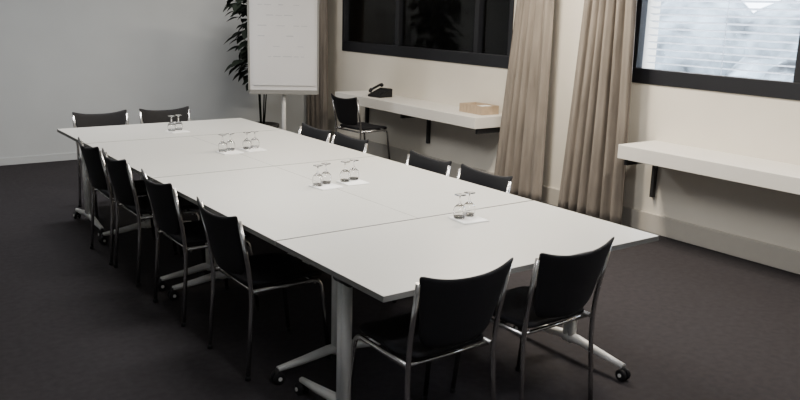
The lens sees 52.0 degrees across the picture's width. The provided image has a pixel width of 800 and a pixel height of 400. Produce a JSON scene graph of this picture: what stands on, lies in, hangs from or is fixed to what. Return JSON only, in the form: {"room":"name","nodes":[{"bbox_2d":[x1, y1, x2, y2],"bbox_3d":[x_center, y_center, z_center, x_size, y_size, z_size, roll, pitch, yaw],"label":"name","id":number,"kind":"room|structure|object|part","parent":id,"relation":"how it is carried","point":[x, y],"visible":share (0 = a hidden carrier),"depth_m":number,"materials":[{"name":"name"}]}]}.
{"room":"conference room","nodes":[
{"label":"conference room","id":0,"kind":"room"},
{"bbox_2d":[0,0,306,157],"bbox_3d":[-4.042,-1.761,8.701,7.900,2.750,0.200,-8,16,-35],"label":"wall","id":1,"kind":"structure","parent":0,"point":[59,58],"depth_m":9.22,"materials":[{"name":"grey paint"}]},
{"bbox_2d":[0,152,80,165],"bbox_3d":[-4.068,-0.433,8.886,7.370,0.080,0.015,-8,16,-35],"label":"baseboard","id":2,"kind":"structure","parent":1,"relation":"attached to","point":[63,156],"depth_m":8.96,"materials":[{"name":"grey paint"}]},
{"bbox_2d":[0,142,799,399],"bbox_3d":[-0.660,0.797,4.461,7.900,0.100,11.850,-8,16,-35],"label":"floor","id":3,"kind":"structure","parent":0,"point":[687,321],"depth_m":4.60,"materials":[{"name":"grey carpet"}]},
{"bbox_2d":[72,110,131,218],"bbox_3d":[-2.468,-0.325,7.001,0.477,0.820,0.556,-8,16,-35],"label":"chair","id":4,"kind":"object","parent":3,"relation":"on","point":[80,120],"visible":0.25,"depth_m":7.08,"materials":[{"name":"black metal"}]},
{"bbox_3d":[-2.594,-0.612,7.122,0.465,0.324,0.103,-8,16,-35],"label":"backrest","id":5,"kind":"part","parent":4,"relation":"part of","materials":[{"name":"black fabric"}]},
{"bbox_2d":[78,137,177,264],"bbox_3d":[-1.932,-0.025,5.791,0.556,0.820,0.477,-8,16,-35],"label":"chair","id":6,"kind":"object","parent":3,"relation":"on","point":[93,157],"visible":0.65,"depth_m":5.56,"materials":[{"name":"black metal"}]},
{"bbox_3d":[-2.108,-0.241,5.604,0.103,0.324,0.465,-8,16,-35],"label":"backrest","id":7,"kind":"part","parent":6,"relation":"part of","materials":[{"name":"black plastic"}]},
{"bbox_3d":[-1.892,-0.071,5.810,0.427,0.052,0.421,-8,16,-35],"label":"seat","id":8,"kind":"part","parent":6,"relation":"part of","materials":[{"name":"black fabric"}]},
{"bbox_2d":[102,148,208,286],"bbox_3d":[-1.619,0.079,5.389,0.556,0.820,0.477,-8,16,-35],"label":"chair","id":9,"kind":"object","parent":3,"relation":"on","point":[120,173],"visible":0.8,"depth_m":5.17,"materials":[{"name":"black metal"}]},
{"bbox_3d":[-1.795,-0.137,5.202,0.103,0.324,0.465,-8,16,-35],"label":"backrest","id":10,"kind":"part","parent":9,"relation":"part of","materials":[{"name":"black plastic"}]},
{"bbox_3d":[-1.578,0.032,5.408,0.427,0.052,0.421,-8,16,-35],"label":"seat","id":11,"kind":"part","parent":9,"relation":"part of","materials":[{"name":"black fabric"}]},
{"bbox_2d":[139,106,190,123],"bbox_3d":[-2.011,-0.394,7.352,0.477,0.820,0.556,-8,16,-35],"label":"chair","id":12,"kind":"object","parent":3,"relation":"on","point":[146,116],"visible":0.18,"depth_m":7.47,"materials":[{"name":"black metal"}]},
{"bbox_2d":[57,118,281,236],"bbox_3d":[-1.878,-0.220,6.802,1.599,0.740,0.790,-8,16,-35],"label":"conference table","id":13,"kind":"object","parent":3,"relation":"on","point":[99,134],"visible":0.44,"depth_m":6.56,"materials":[{"name":"white laminate"}]},
{"bbox_3d":[-1.879,-0.207,6.805,1.460,0.714,0.740,-8,16,-35],"label":"frame","id":14,"kind":"part","parent":13,"relation":"part of","materials":[{"name":"paint"}]},
{"bbox_2d":[165,129,189,133],"bbox_3d":[-1.788,-0.552,6.593,0.150,0.006,0.150,-10,17,-40],"label":"paper napkin","id":15,"kind":"object","parent":13,"relation":"on","point":[182,130],"visible":0.94,"depth_m":6.57,"materials":[{"name":"white paper"}]},
{"bbox_2d":[167,116,175,130],"bbox_3d":[-1.833,-0.615,6.578,0.066,0.118,0.066,-8,16,-35],"label":"water goblet","id":16,"kind":"object","parent":15,"relation":"on","point":[171,126],"visible":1,"depth_m":6.56,"materials":[{"name":"clear glass"}]},
{"bbox_2d":[175,115,182,129],"bbox_3d":[-1.793,-0.628,6.640,0.066,0.118,0.066,-8,16,-35],"label":"water goblet","id":17,"kind":"object","parent":15,"relation":"on","point":[179,126],"visible":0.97,"depth_m":6.62,"materials":[{"name":"clear glass"}]},
{"bbox_2d":[86,136,271,290],"bbox_3d":[-1.559,0.045,5.713,0.799,0.740,1.380,-8,16,-35],"label":"conference table","id":18,"kind":"object","parent":3,"relation":"on","point":[188,155],"visible":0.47,"depth_m":5.50,"materials":[{"name":"white laminate"}]},
{"bbox_3d":[-1.559,0.058,5.715,0.740,0.714,1.250,-8,16,-35],"label":"frame","id":19,"kind":"part","parent":18,"relation":"part of","materials":[{"name":"paint"}]},
{"bbox_2d":[215,150,243,154],"bbox_3d":[-1.194,-0.335,5.742,0.150,0.006,0.150,-9,17,-38],"label":"paper napkin","id":20,"kind":"object","parent":18,"relation":"on","point":[234,151],"visible":0.92,"depth_m":5.71,"materials":[{"name":"white paper"}]},
{"bbox_2d":[218,134,227,151],"bbox_3d":[-1.239,-0.398,5.728,0.066,0.118,0.066,-8,16,-35],"label":"water goblet","id":21,"kind":"object","parent":20,"relation":"on","point":[222,146],"visible":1,"depth_m":5.71,"materials":[{"name":"clear glass"}]},
{"bbox_2d":[226,133,234,150],"bbox_3d":[-1.196,-0.411,5.789,0.066,0.118,0.066,-8,16,-35],"label":"water goblet","id":22,"kind":"object","parent":20,"relation":"on","point":[231,144],"visible":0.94,"depth_m":5.77,"materials":[{"name":"clear glass"}]},
{"bbox_2d":[141,169,259,326],"bbox_3d":[-1.169,0.236,4.772,0.556,0.820,0.477,-8,16,-35],"label":"chair","id":23,"kind":"object","parent":3,"relation":"on","point":[163,198],"visible":0.69,"depth_m":4.55,"materials":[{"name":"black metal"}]},
{"bbox_3d":[-1.345,0.021,4.585,0.103,0.324,0.465,-8,16,-35],"label":"backrest","id":24,"kind":"part","parent":23,"relation":"part of","materials":[{"name":"black plastic"}]},
{"bbox_3d":[-1.128,0.190,4.790,0.427,0.052,0.421,-8,16,-35],"label":"seat","id":25,"kind":"part","parent":23,"relation":"part of","materials":[{"name":"black fabric"}]},
{"bbox_2d":[223,0,278,127],"bbox_3d":[-1.636,-1.471,9.557,0.857,1.926,0.814,-8,16,-35],"label":"potted plant","id":26,"kind":"object","parent":3,"relation":"on","point":[238,7],"visible":0.19,"depth_m":9.37,"materials":[{"name":"green plant"}]},
{"bbox_3d":[-1.630,-0.714,9.719,0.399,0.380,0.399,-8,16,-35],"label":"pot","id":27,"kind":"part","parent":26,"relation":"part of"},
{"bbox_2d":[196,197,331,380],"bbox_3d":[-0.693,0.399,4.137,0.556,0.820,0.477,-8,16,-35],"label":"chair","id":28,"kind":"object","parent":3,"relation":"on","point":[225,237],"visible":1,"depth_m":3.98,"materials":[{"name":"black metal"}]},
{"bbox_3d":[-0.869,0.184,3.950,0.103,0.324,0.465,-8,16,-35],"label":"backrest","id":29,"kind":"part","parent":28,"relation":"part of","materials":[{"name":"black plastic"}]},
{"bbox_3d":[-0.652,0.353,4.155,0.427,0.052,0.421,-8,16,-35],"label":"seat","id":30,"kind":"part","parent":28,"relation":"part of","materials":[{"name":"black fabric"}]},
{"bbox_2d":[247,0,318,130],"bbox_3d":[-1.174,-1.177,8.276,0.700,1.964,0.623,0,13,-8],"label":"flip chart","id":31,"kind":"object","parent":3,"relation":"on","point":[283,35],"visible":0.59,"depth_m":8.11,"materials":[{"name":"paper"}]},
{"bbox_2d":[192,130,373,256],"bbox_3d":[-0.912,-0.045,6.174,0.799,0.740,1.380,-8,16,-35],"label":"conference table","id":32,"kind":"object","parent":3,"relation":"on","point":[284,147],"visible":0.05,"depth_m":5.99,"materials":[{"name":"white laminate"}]},
{"bbox_2d":[240,147,267,151],"bbox_3d":[-1.048,-0.361,5.870,0.150,0.006,0.150,-8,16,-35],"label":"paper napkin","id":33,"kind":"object","parent":32,"relation":"on","point":[259,148],"visible":0.94,"depth_m":5.84,"materials":[{"name":"white paper"}]},
{"bbox_2d":[242,132,251,148],"bbox_3d":[-1.093,-0.424,5.858,0.066,0.118,0.066,-8,16,-35],"label":"water goblet","id":34,"kind":"object","parent":33,"relation":"on","point":[247,144],"visible":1,"depth_m":5.84,"materials":[{"name":"clear glass"}]},
{"bbox_2d":[251,131,258,147],"bbox_3d":[-1.048,-0.437,5.917,0.066,0.118,0.066,-8,16,-35],"label":"water goblet","id":35,"kind":"object","parent":33,"relation":"on","point":[255,142],"visible":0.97,"depth_m":5.90,"materials":[{"name":"clear glass"}]},
{"bbox_2d":[153,166,417,384],"bbox_3d":[-0.696,0.341,4.560,0.799,0.740,1.540,-8,16,-35],"label":"conference table","id":36,"kind":"object","parent":3,"relation":"on","point":[273,204],"visible":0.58,"depth_m":4.29,"materials":[{"name":"white laminate"}]},
{"bbox_3d":[-0.696,0.354,4.563,0.740,0.714,1.410,-8,16,-35],"label":"frame","id":37,"kind":"part","parent":36,"relation":"part of","materials":[{"name":"paint"}]},
{"bbox_2d":[308,183,343,190],"bbox_3d":[-0.429,-0.080,4.747,0.150,0.006,0.150,-9,17,-39],"label":"paper napkin","id":38,"kind":"object","parent":36,"relation":"on","point":[331,185],"visible":0.76,"depth_m":4.72,"materials":[{"name":"white paper"}]},
{"bbox_2d":[312,164,322,185],"bbox_3d":[-0.475,-0.142,4.732,0.066,0.118,0.066,-8,16,-35],"label":"water goblet","id":39,"kind":"object","parent":38,"relation":"on","point":[317,180],"visible":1,"depth_m":4.72,"materials":[{"name":"clear glass"}]},
{"bbox_2d":[321,163,330,183],"bbox_3d":[-0.434,-0.155,4.794,0.066,0.118,0.066,-8,16,-35],"label":"water goblet","id":40,"kind":"object","parent":38,"relation":"on","point":[326,175],"visible":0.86,"depth_m":4.78,"materials":[{"name":"clear glass"}]},
{"bbox_2d":[298,122,331,142],"bbox_3d":[-0.875,-0.167,6.521,0.556,0.820,0.477,-8,16,-35],"label":"chair","id":41,"kind":"object","parent":3,"relation":"on","point":[305,130],"visible":0.11,"depth_m":6.63,"materials":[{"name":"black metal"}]},
{"bbox_2d":[331,131,368,152],"bbox_3d":[-0.570,-0.062,6.114,0.556,0.820,0.477,-8,16,-35],"label":"chair","id":42,"kind":"object","parent":3,"relation":"on","point":[339,139],"visible":0.14,"depth_m":6.22,"materials":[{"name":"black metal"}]},
{"bbox_2d":[331,93,390,159],"bbox_3d":[-0.441,-0.767,9.125,0.556,0.820,0.477,-10,17,-40],"label":"chair","id":43,"kind":"object","parent":3,"relation":"on","point":[345,109],"visible":0.98,"depth_m":8.93,"materials":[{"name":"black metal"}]},
{"bbox_3d":[-0.605,-0.979,8.923,0.103,0.324,0.465,-10,17,-40],"label":"backrest","id":44,"kind":"part","parent":43,"relation":"part of","materials":[{"name":"black fabric"}]},
{"bbox_3d":[-0.403,-0.815,9.147,0.427,0.052,0.421,-10,17,-40],"label":"seat","id":45,"kind":"part","parent":43,"relation":"part of","materials":[{"name":"black fabric"}]},
{"bbox_2d":[275,156,531,322],"bbox_3d":[-0.048,0.251,5.022,0.799,0.740,1.540,-8,16,-35],"label":"conference table","id":46,"kind":"object","parent":3,"relation":"on","point":[416,192],"visible":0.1,"depth_m":4.78,"materials":[{"name":"white laminate"}]},
{"bbox_2d":[336,179,369,185],"bbox_3d":[-0.280,-0.106,4.878,0.150,0.006,0.150,-7,16,-32],"label":"paper napkin","id":47,"kind":"object","parent":46,"relation":"on","point":[351,182],"visible":0.76,"depth_m":4.85,"materials":[{"name":"white paper"}]},
{"bbox_2d":[340,161,350,181],"bbox_3d":[-0.325,-0.170,4.868,0.066,0.118,0.066,-8,16,-35],"label":"water goblet","id":48,"kind":"object","parent":47,"relation":"on","point":[345,175],"visible":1,"depth_m":4.85,"materials":[{"name":"clear glass"}]},
{"bbox_2d":[349,159,358,179],"bbox_3d":[-0.277,-0.182,4.925,0.066,0.118,0.066,-8,16,-35],"label":"water goblet","id":49,"kind":"object","parent":47,"relation":"on","point":[354,173],"visible":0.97,"depth_m":4.91,"materials":[{"name":"clear glass"}]},
{"bbox_2d":[406,150,451,175],"bbox_3d":[-0.010,0.129,5.366,0.556,0.820,0.477,-7,16,-33],"label":"chair","id":50,"kind":"object","parent":3,"relation":"on","point":[414,159],"visible":0.13,"depth_m":5.46,"materials":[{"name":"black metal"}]},
{"bbox_2d":[351,257,513,399],"bbox_3d":[0.107,0.602,3.374,0.477,0.820,0.556,-8,16,-35],"label":"chair","id":51,"kind":"object","parent":3,"relation":"on","point":[452,314],"visible":1,"depth_m":3.16,"materials":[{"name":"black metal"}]},
{"bbox_3d":[0.079,0.551,3.402,0.421,0.052,0.427,-8,16,-35],"label":"seat","id":52,"kind":"part","parent":51,"relation":"part of","materials":[{"name":"black fabric"}]},
{"bbox_3d":[0.246,0.406,3.140,0.465,0.324,0.103,-8,16,-35],"label":"backrest","id":53,"kind":"part","parent":51,"relation":"part of","materials":[{"name":"black plastic"}]},
{"bbox_2d":[392,163,512,302],"bbox_3d":[0.317,0.241,4.930,0.556,0.820,0.477,-8,16,-35],"label":"chair","id":54,"kind":"object","parent":3,"relation":"on","point":[466,173],"visible":0.16,"depth_m":5.02,"materials":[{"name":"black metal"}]},
{"bbox_3d":[0.507,-0.026,5.003,0.103,0.324,0.465,-8,16,-35],"label":"backrest","id":55,"kind":"part","parent":54,"relation":"part of","materials":[{"name":"black plastic"}]},
{"bbox_2d":[276,200,658,399],"bbox_3d":[0.331,0.536,3.852,1.599,0.740,0.835,-8,16,-35],"label":"conference table","id":56,"kind":"object","parent":3,"relation":"on","point":[385,262],"visible":0.77,"depth_m":3.64,"materials":[{"name":"white laminate"}]},
{"bbox_3d":[0.331,0.549,3.855,1.460,0.714,0.785,-8,16,-35],"label":"frame","id":57,"kind":"part","parent":56,"relation":"part of","materials":[{"name":"paint"}]},
{"bbox_2d":[448,215,488,224],"bbox_3d":[0.343,0.095,4.095,0.150,0.006,0.150,-6,15,-29],"label":"paper napkin","id":58,"kind":"object","parent":56,"relation":"on","point":[474,219],"visible":0.76,"depth_m":4.07,"materials":[{"name":"white paper"}]},
{"bbox_2d":[453,193,465,218],"bbox_3d":[0.298,0.031,4.088,0.066,0.118,0.066,-8,16,-35],"label":"water goblet","id":59,"kind":"object","parent":58,"relation":"on","point":[459,211],"visible":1,"depth_m":4.07,"materials":[{"name":"clear glass"}]},
{"bbox_2d":[464,191,474,216],"bbox_3d":[0.349,0.020,4.142,0.066,0.118,0.066,-8,16,-35],"label":"water goblet","id":60,"kind":"object","parent":58,"relation":"on","point":[470,207],"visible":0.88,"depth_m":4.12,"materials":[{"name":"clear glass"}]},
{"bbox_2d":[450,237,614,399],"bbox_3d":[0.591,0.537,3.707,0.477,0.820,0.556,-8,16,-36],"label":"chair","id":61,"kind":"object","parent":3,"relation":"on","point":[565,284],"visible":0.91,"depth_m":3.48,"materials":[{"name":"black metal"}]},
{"bbox_3d":[0.563,0.486,3.735,0.421,0.052,0.427,-8,16,-36],"label":"seat","id":62,"kind":"part","parent":61,"relation":"part of","materials":[{"name":"black fabric"}]},
{"bbox_3d":[0.734,0.340,3.475,0.465,0.324,0.103,-8,16,-36],"label":"backrest","id":63,"kind":"part","parent":61,"relation":"part of","materials":[{"name":"black plastic"}]},
{"bbox_2d":[328,0,799,250],"bbox_3d":[2.453,-1.019,6.327,0.300,2.750,11.450,-8,16,-35],"label":"wall","id":64,"kind":"structure","parent":0,"point":[768,128],"depth_m":6.85,"materials":[{"name":"beige paint"}]},
{"bbox_2d":[335,90,501,143],"bbox_3d":[0.149,-0.832,8.935,0.460,0.465,2.530,-8,16,-35],"label":"wall shelf","id":65,"kind":"object","parent":64,"relation":"attached to","point":[407,107],"visible":0.68,"depth_m":8.54,"materials":[{"name":"white wood"}]},
{"bbox_2d":[368,83,391,97],"bbox_3d":[-0.224,-1.246,9.309,0.200,0.146,0.224,14,18,42],"label":"desk phone","id":66,"kind":"object","parent":65,"relation":"on","point":[380,92],"visible":1,"depth_m":9.29,"materials":[{"name":"black plastic"}]},
{"bbox_2d":[459,102,498,114],"bbox_3d":[0.781,-0.906,8.121,0.220,0.085,0.340,-8,16,-35],"label":"tray","id":67,"kind":"object","parent":65,"relation":"on","point":[478,108],"visible":1,"depth_m":8.03,"materials":[{"name":"beige wood"}]},
{"bbox_2d":[342,0,514,68],"bbox_3d":[0.215,-2.209,9.021,0.082,1.290,3.060,-8,16,-35],"label":"frame","id":68,"kind":"object","parent":64,"relation":"attached to","point":[476,57],"visible":0.76,"depth_m":8.86,"materials":[{"name":"black metal"}]},
{"bbox_2d":[348,0,509,55],"bbox_3d":[0.227,-2.235,9.023,0.006,1.140,2.980,-8,16,-35],"label":"glass pane","id":69,"kind":"object","parent":64,"relation":"attached to","point":[431,24],"visible":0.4,"depth_m":8.91,"materials":[{"name":"black glass"}]},
{"bbox_2d":[330,131,799,273],"bbox_3d":[2.292,0.261,6.522,0.025,0.160,11.430,-8,16,-35],"label":"baseboard","id":70,"kind":"structure","parent":64,"relation":"attached to","point":[779,257],"depth_m":6.50,"materials":[{"name":"beige wood"}]},
{"bbox_2d":[617,140,799,196],"bbox_3d":[3.041,0.158,5.074,0.460,0.465,3.920,-8,16,-35],"label":"wall shelf","id":71,"kind":"object","parent":64,"relation":"attached to","point":[774,175],"visible":1,"depth_m":5.88,"materials":[{"name":"white wood"}]},
{"bbox_2d":[632,0,799,100],"bbox_3d":[3.170,-1.198,5.077,0.082,1.290,4.120,-8,16,-35],"label":"frame","id":72,"kind":"object","parent":64,"relation":"attached to","point":[790,90],"visible":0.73,"depth_m":6.25,"materials":[{"name":"black metal"}]},
{"bbox_2d":[644,0,799,74],"bbox_3d":[3.276,-1.223,5.151,0.068,1.270,4.080,-8,16,-35],"label":"blind slats","id":73,"kind":"object","parent":64,"relation":"attached to","point":[727,16],"visible":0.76,"depth_m":6.25,"materials":[{"name":"white plastic"}]},
{"bbox_3d":[-0.582,-1.976,3.808,7.900,0.100,11.850,-8,16,-35],"label":"ceiling","id":74,"kind":"structure","parent":0,"visible":0},
{"bbox_3d":[1.575,-2.490,6.664,0.040,0.090,9.200,-8,16,-35],"label":"rail","id":75,"kind":"object","parent":74,"relation":"attached to","visible":0},
{"bbox_2d":[306,0,327,129],"bbox_3d":[-1.041,-2.021,10.361,0.109,2.620,0.460,-8,16,-35],"label":"curtain","id":76,"kind":"object","parent":75,"relation":"hanging from","point":[316,105],"visible":0.53,"depth_m":10.36,"materials":[{"name":"beige fabric"}]},
{"bbox_2d":[494,0,553,201],"bbox_3d":[1.144,-1.287,7.504,0.115,2.620,0.623,-8,16,-35],"label":"curtain","id":77,"kind":"object","parent":75,"relation":"hanging from","point":[521,142],"visible":0.97,"depth_m":7.51,"materials":[{"name":"beige fabric"}]},
{"bbox_2d":[558,0,636,224],"bbox_3d":[1.663,-1.110,6.815,0.112,2.620,0.721,-8,16,-35],"label":"curtain","id":78,"kind":"object","parent":75,"relation":"hanging from","point":[593,176],"visible":0.98,"depth_m":6.84,"materials":[{"name":"beige fabric"}]},
{"bbox_3d":[28.737,-2.180,33.724,74.100,0.100,100.000,-8,16,-35],"label":"ground","id":79,"kind":"structure","parent":0,"visible":0},
{"bbox_2d":[655,0,799,81],"bbox_3d":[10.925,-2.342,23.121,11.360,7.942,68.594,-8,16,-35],"label":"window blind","id":80,"kind":"object","parent":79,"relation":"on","point":[790,46],"visible":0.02,"depth_m":23.23,"materials":[{"name":"white plastic"}]}
]}

